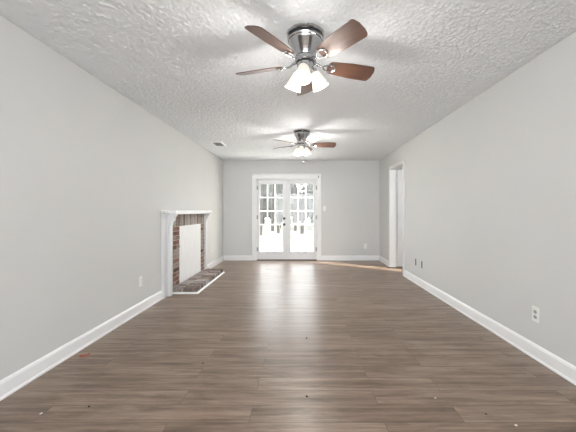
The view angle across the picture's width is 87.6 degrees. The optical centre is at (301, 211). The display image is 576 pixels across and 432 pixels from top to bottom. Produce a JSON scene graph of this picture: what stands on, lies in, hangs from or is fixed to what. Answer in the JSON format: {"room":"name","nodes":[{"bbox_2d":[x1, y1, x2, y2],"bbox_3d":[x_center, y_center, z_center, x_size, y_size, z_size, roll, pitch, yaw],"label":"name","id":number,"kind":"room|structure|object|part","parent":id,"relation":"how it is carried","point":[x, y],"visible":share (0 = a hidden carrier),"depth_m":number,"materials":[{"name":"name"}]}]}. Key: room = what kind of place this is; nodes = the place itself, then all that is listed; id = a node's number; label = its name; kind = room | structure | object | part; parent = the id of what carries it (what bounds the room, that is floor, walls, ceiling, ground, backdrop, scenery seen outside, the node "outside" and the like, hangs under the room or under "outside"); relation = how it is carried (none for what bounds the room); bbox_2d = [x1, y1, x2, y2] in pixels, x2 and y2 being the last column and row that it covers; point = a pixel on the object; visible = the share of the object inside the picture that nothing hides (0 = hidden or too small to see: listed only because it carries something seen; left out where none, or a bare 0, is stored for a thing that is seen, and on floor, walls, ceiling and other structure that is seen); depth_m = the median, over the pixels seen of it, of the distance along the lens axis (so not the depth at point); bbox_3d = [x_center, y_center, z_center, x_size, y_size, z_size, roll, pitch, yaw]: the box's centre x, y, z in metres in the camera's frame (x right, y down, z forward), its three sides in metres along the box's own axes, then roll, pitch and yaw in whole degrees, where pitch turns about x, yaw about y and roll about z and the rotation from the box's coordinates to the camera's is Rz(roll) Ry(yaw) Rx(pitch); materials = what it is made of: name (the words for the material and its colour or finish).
{"room":"living room","nodes":[
{"label":"living room","id":0,"kind":"room"},
{"bbox_2d":[0,15,222,379],"bbox_3d":[-1.974,-0.030,1.655,0.120,2.440,11.550,0,0,0],"label":"wall","id":1,"kind":"structure","parent":0,"point":[88,174],"depth_m":2.50,"materials":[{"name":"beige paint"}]},
{"bbox_2d":[0,291,162,400],"bbox_3d":[-1.903,1.131,0.040,0.022,0.118,8.080,0,0,0],"label":"baseboard","id":2,"kind":"structure","parent":1,"relation":"attached to","point":[10,384],"depth_m":2.42,"materials":[{"name":"white paint"}]},
{"bbox_2d":[139,276,141,286],"bbox_3d":[-1.909,0.827,3.555,0.009,0.120,0.072,0,0,0],"label":"wall outlet","id":3,"kind":"object","parent":1,"relation":"attached to","point":[140,277],"visible":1,"depth_m":3.55,"materials":[{"name":"white plastic"}]},
{"bbox_2d":[207,256,223,268],"bbox_3d":[-1.903,1.131,6.615,0.022,0.118,1.390,0,0,0],"label":"baseboard","id":4,"kind":"structure","parent":1,"relation":"attached to","point":[219,260],"depth_m":6.60,"materials":[{"name":"white paint"}]},
{"bbox_2d":[0,260,575,431],"bbox_3d":[1.283,1.240,1.655,6.634,0.100,11.550,0,0,0],"label":"floor","id":5,"kind":"structure","parent":0,"point":[378,350],"depth_m":2.26,"materials":[{"name":"wood"}]},
{"bbox_2d":[161,210,224,298],"bbox_3d":[-1.707,0.586,4.997,0.414,1.208,1.855,0,0,0],"label":"fireplace","id":6,"kind":"object","parent":5,"relation":"on","point":[184,270],"visible":1,"depth_m":4.67,"materials":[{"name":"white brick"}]},
{"bbox_3d":[-1.889,0.609,4.135,0.050,1.162,0.130,0,0,0],"label":"trim","id":7,"kind":"part","parent":6,"relation":"part of","materials":[{"name":"paint"}]},
{"bbox_3d":[-1.875,0.690,4.235,0.077,1.000,0.070,0,0,0],"label":"leg","id":8,"kind":"part","parent":6,"relation":"part of","materials":[{"name":"paint"}]},
{"bbox_2d":[161,210,211,213],"bbox_3d":[-1.834,0.011,4.995,0.160,0.058,1.850,0,0,0],"label":"mantel shelf","id":9,"kind":"object","parent":6,"relation":"attached to","point":[162,211],"depth_m":4.56,"materials":[{"name":"white paint"}]},
{"bbox_3d":[-1.685,1.179,5.085,0.370,0.023,1.524,0,0,0],"label":"shoe moulding","id":10,"kind":"part","parent":6,"relation":"part of","materials":[{"name":"white paint"}]},
{"bbox_3d":[-1.875,0.690,5.795,0.077,1.000,0.070,0,0,0],"label":"leg","id":11,"kind":"part","parent":6,"relation":"part of","materials":[{"name":"paint"}]},
{"bbox_2d":[0,0,575,160],"bbox_3d":[-0.010,-1.295,1.655,4.048,0.110,11.550,0,0,0],"label":"ceiling","id":12,"kind":"structure","parent":0,"point":[179,61],"depth_m":2.41,"materials":[{"name":"white paint"}]},
{"bbox_2d":[210,141,225,145],"bbox_3d":[-1.530,-1.239,5.500,0.200,0.022,0.340,0,0,0],"label":"ceiling vent","id":13,"kind":"object","parent":12,"relation":"in","point":[216,143],"visible":1,"depth_m":5.45,"materials":[{"name":"white metal"}]},
{"bbox_2d":[273,129,335,163],"bbox_3d":[0.039,-0.997,4.653,0.990,0.507,1.031,0,0,-4],"label":"ceiling fan","id":14,"kind":"object","parent":12,"relation":"hanging from","point":[302,135],"visible":1,"depth_m":4.59,"materials":[{"name":"brown wood"}]},
{"bbox_3d":[-0.091,-0.930,4.712,0.130,0.139,0.122,0,0,34],"label":"lamp shade","id":15,"kind":"part","parent":14,"relation":"part of","materials":[{"name":"white glass"}]},
{"bbox_3d":[-0.008,-0.930,4.540,0.122,0.139,0.130,0,0,4],"label":"lamp shade","id":16,"kind":"part","parent":14,"relation":"part of","materials":[{"name":"white glass"}]},
{"bbox_3d":[0.099,-0.930,4.698,0.130,0.139,0.122,0,0,-26],"label":"lamp shade","id":17,"kind":"part","parent":14,"relation":"part of","materials":[{"name":"white glass"}]},
{"bbox_3d":[0.131,-1.038,4.326,0.140,0.006,0.369,20,-7,-21],"label":"blade","id":18,"kind":"part","parent":14,"relation":"part of","materials":[{"name":"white wood"}]},
{"bbox_3d":[0.349,-1.038,4.674,0.369,0.006,0.140,0,-19,-4],"label":"blade","id":19,"kind":"part","parent":14,"relation":"part of","materials":[{"name":"brown wood"}]},
{"bbox_2d":[236,19,374,95],"bbox_3d":[0.062,-1.056,2.122,0.990,0.389,1.031,0,0,-18],"label":"ceiling fan","id":20,"kind":"object","parent":12,"relation":"hanging from","point":[305,40],"visible":1,"depth_m":2.03,"materials":[{"name":"brown wood"}]},
{"bbox_3d":[-0.307,-1.038,2.218,0.369,0.006,0.140,0,19,18],"label":"blade","id":21,"kind":"part","parent":20,"relation":"part of","materials":[{"name":"brown wood"}]},
{"bbox_3d":[-0.180,-1.038,1.827,0.140,0.006,0.369,23,13,34],"label":"blade","id":22,"kind":"part","parent":20,"relation":"part of","materials":[{"name":"brown wood"}]},
{"bbox_3d":[-0.059,-0.930,2.181,0.130,0.139,0.122,0,0,40],"label":"lamp shade","id":23,"kind":"part","parent":20,"relation":"part of","materials":[{"name":"white glass"}]},
{"bbox_3d":[0.006,-0.930,2.002,0.122,0.139,0.130,0,0,10],"label":"lamp shade","id":24,"kind":"part","parent":20,"relation":"part of","materials":[{"name":"white glass"}]},
{"bbox_3d":[0.009,-0.947,2.015,0.064,0.091,0.058,0,0,-43],"label":"light bulb","id":25,"kind":"part","parent":20,"relation":"part of","materials":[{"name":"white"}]},
{"bbox_3d":[0.025,-1.038,2.459,0.140,0.006,0.369,-19,0,0],"label":"blade","id":26,"kind":"part","parent":20,"relation":"part of","materials":[{"name":"brown wood"}]},
{"bbox_3d":[0.129,-0.930,2.148,0.130,0.139,0.122,0,0,-20],"label":"lamp shade","id":27,"kind":"part","parent":20,"relation":"part of","materials":[{"name":"white glass"}]},
{"bbox_3d":[0.230,-1.038,1.827,0.140,0.006,0.369,23,-13,-34],"label":"blade","id":28,"kind":"part","parent":20,"relation":"part of","materials":[{"name":"brown wood"}]},
{"bbox_3d":[0.357,-1.038,2.218,0.369,0.006,0.140,0,-19,-18],"label":"blade","id":29,"kind":"part","parent":20,"relation":"part of","materials":[{"name":"brown wood"}]},
{"bbox_2d":[223,160,379,254],"bbox_3d":[-0.010,-0.030,7.370,3.808,2.440,0.120,0,0,0],"label":"wall","id":30,"kind":"structure","parent":0,"point":[350,189],"depth_m":7.31,"materials":[{"name":"beige paint"}]},
{"bbox_2d":[223,255,251,259],"bbox_3d":[-1.563,1.131,7.299,0.701,0.118,0.022,0,0,0],"label":"baseboard","id":31,"kind":"structure","parent":30,"relation":"attached to","point":[226,257],"depth_m":7.30,"materials":[{"name":"white paint"}]},
{"bbox_2d":[257,180,285,258],"bbox_3d":[-0.733,0.200,7.301,0.732,1.937,0.117,0,0,0],"label":"door","id":32,"kind":"structure","parent":30,"relation":"in","point":[267,254],"depth_m":7.32,"materials":[{"name":"white paint"}]},
{"bbox_2d":[252,174,320,259],"bbox_3d":[-0.367,0.135,7.353,1.685,2.110,0.154,0,0,0],"label":"door frame","id":33,"kind":"structure","parent":30,"relation":"attached to","point":[255,177],"depth_m":7.29,"materials":[{"name":"white paint"}]},
{"bbox_3d":[-0.365,1.181,7.365,1.456,0.018,0.130,0,0,0],"label":"sill","id":34,"kind":"part","parent":33,"relation":"part of","materials":[{"name":"white wood"}]},
{"bbox_2d":[286,180,316,258],"bbox_3d":[-0.003,0.200,7.330,0.744,1.937,0.060,0,0,0],"label":"door","id":35,"kind":"structure","parent":30,"relation":"in","point":[290,254],"depth_m":7.32,"materials":[{"name":"white paint"}]},
{"bbox_2d":[321,255,379,259],"bbox_3d":[1.186,1.131,7.299,1.416,0.118,0.022,0,0,0],"label":"baseboard","id":36,"kind":"structure","parent":30,"relation":"attached to","point":[323,257],"depth_m":7.30,"materials":[{"name":"white paint"}]},
{"bbox_2d":[380,31,575,365],"bbox_3d":[1.954,-0.030,1.655,0.120,2.440,11.550,0,0,0],"label":"wall","id":37,"kind":"structure","parent":0,"point":[490,186],"depth_m":2.80,"materials":[{"name":"beige paint"}]},
{"bbox_2d":[379,256,388,266],"bbox_3d":[1.883,1.131,6.893,0.022,0.118,0.835,0,0,0],"label":"baseboard","id":38,"kind":"structure","parent":37,"relation":"attached to","point":[381,259],"depth_m":6.82,"materials":[{"name":"white paint"}]},
{"bbox_2d":[389,160,404,275],"bbox_3d":[1.954,0.117,5.997,0.156,2.147,0.949,0,0,0],"label":"door frame","id":39,"kind":"structure","parent":37,"relation":"attached to","point":[392,169],"depth_m":6.41,"materials":[{"name":"white paint"}]},
{"bbox_2d":[397,170,402,265],"bbox_3d":[2.428,0.142,6.354,0.790,2.051,0.104,0,0,0],"label":"door","id":40,"kind":"structure","parent":37,"relation":"in","point":[399,172],"depth_m":6.37,"materials":[{"name":"white paint"}]},
{"bbox_2d":[404,270,575,384],"bbox_3d":[1.883,1.131,0.760,0.022,0.118,9.520,0,0,0],"label":"baseboard","id":41,"kind":"structure","parent":37,"relation":"attached to","point":[563,368],"depth_m":2.73,"materials":[{"name":"white paint"}]},
{"bbox_2d":[532,306,538,322],"bbox_3d":[1.889,0.832,2.426,0.009,0.120,0.072,0,0,0],"label":"wall outlet","id":42,"kind":"object","parent":37,"relation":"attached to","point":[535,311],"visible":1,"depth_m":2.42,"materials":[{"name":"white plastic"}]},
{"label":"outside","id":43,"kind":"structure","parent":0,"visible":0},
{"bbox_2d":[260,247,312,250],"bbox_3d":[-0.050,1.300,9.015,7.100,0.100,3.170,0,0,0],"label":"floor","id":44,"kind":"structure","parent":43,"point":[261,248],"depth_m":10.00,"materials":[{"name":"concrete"}]},
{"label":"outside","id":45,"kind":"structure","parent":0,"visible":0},
{"bbox_2d":[260,218,312,246],"bbox_3d":[0.000,1.420,33.715,80.000,0.140,52.570,0,0,0],"label":"ground","id":46,"kind":"structure","parent":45,"point":[309,228],"depth_m":16.88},
{"bbox_2d":[260,184,262,234],"bbox_3d":[-2.350,-1.397,17.062,0.852,5.506,0.731,0,0,44],"label":"tree","id":47,"kind":"object","parent":46,"relation":"on","point":[261,185],"visible":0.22,"depth_m":16.93,"materials":[{"name":"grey plant"}]},
{"bbox_2d":[263,184,270,223],"bbox_3d":[-3.595,-1.396,29.470,2.370,6.061,2.039,0,0,0],"label":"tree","id":48,"kind":"object","parent":46,"relation":"on","point":[264,185],"visible":0.2,"depth_m":28.76,"materials":[{"name":"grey plant"}]},
{"bbox_2d":[269,184,274,230],"bbox_3d":[-2.027,-1.900,20.509,0.941,6.502,0.756,0,0,16],"label":"tree","id":49,"kind":"object","parent":46,"relation":"on","point":[273,185],"visible":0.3,"depth_m":20.51,"materials":[{"name":"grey plant"}]},
{"bbox_2d":[273,184,282,232],"bbox_3d":[-1.438,-1.648,18.455,0.876,6.004,0.992,0,0,0],"label":"tree","id":50,"kind":"object","parent":46,"relation":"on","point":[278,185],"visible":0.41,"depth_m":18.43,"materials":[{"name":"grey plant"}]},
{"bbox_2d":[268,184,294,227],"bbox_3d":[-1.616,-1.206,24.833,2.270,5.112,1.534,0,0,-25],"label":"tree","id":51,"kind":"object","parent":46,"relation":"on","point":[280,204],"visible":0.26,"depth_m":24.32,"materials":[{"name":"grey plant"}]},
{"bbox_2d":[292,184,300,230],"bbox_3d":[-0.406,-1.849,20.825,0.794,6.403,0.958,0,0,11],"label":"tree","id":52,"kind":"object","parent":46,"relation":"on","point":[295,188],"visible":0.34,"depth_m":20.72,"materials":[{"name":"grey plant"}]},
{"bbox_2d":[292,184,307,223],"bbox_3d":[0.048,-1.459,29.772,2.704,5.643,1.998,0,0,0],"label":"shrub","id":53,"kind":"object","parent":46,"relation":"on","point":[300,189],"visible":0.19,"depth_m":29.45,"materials":[{"name":"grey plant"}]},
{"bbox_2d":[299,184,306,233],"bbox_3d":[-0.114,-1.648,18.176,0.928,6.006,0.929,0,0,0],"label":"tree","id":54,"kind":"object","parent":46,"relation":"on","point":[303,187],"visible":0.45,"depth_m":18.12,"materials":[{"name":"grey plant"}]},
{"bbox_2d":[306,184,312,225],"bbox_3d":[1.487,-1.137,24.563,2.582,5.304,1.810,0,0,0],"label":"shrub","id":55,"kind":"object","parent":46,"relation":"on","point":[309,190],"visible":0.15,"depth_m":24.03,"materials":[{"name":"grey plant"}]}
]}

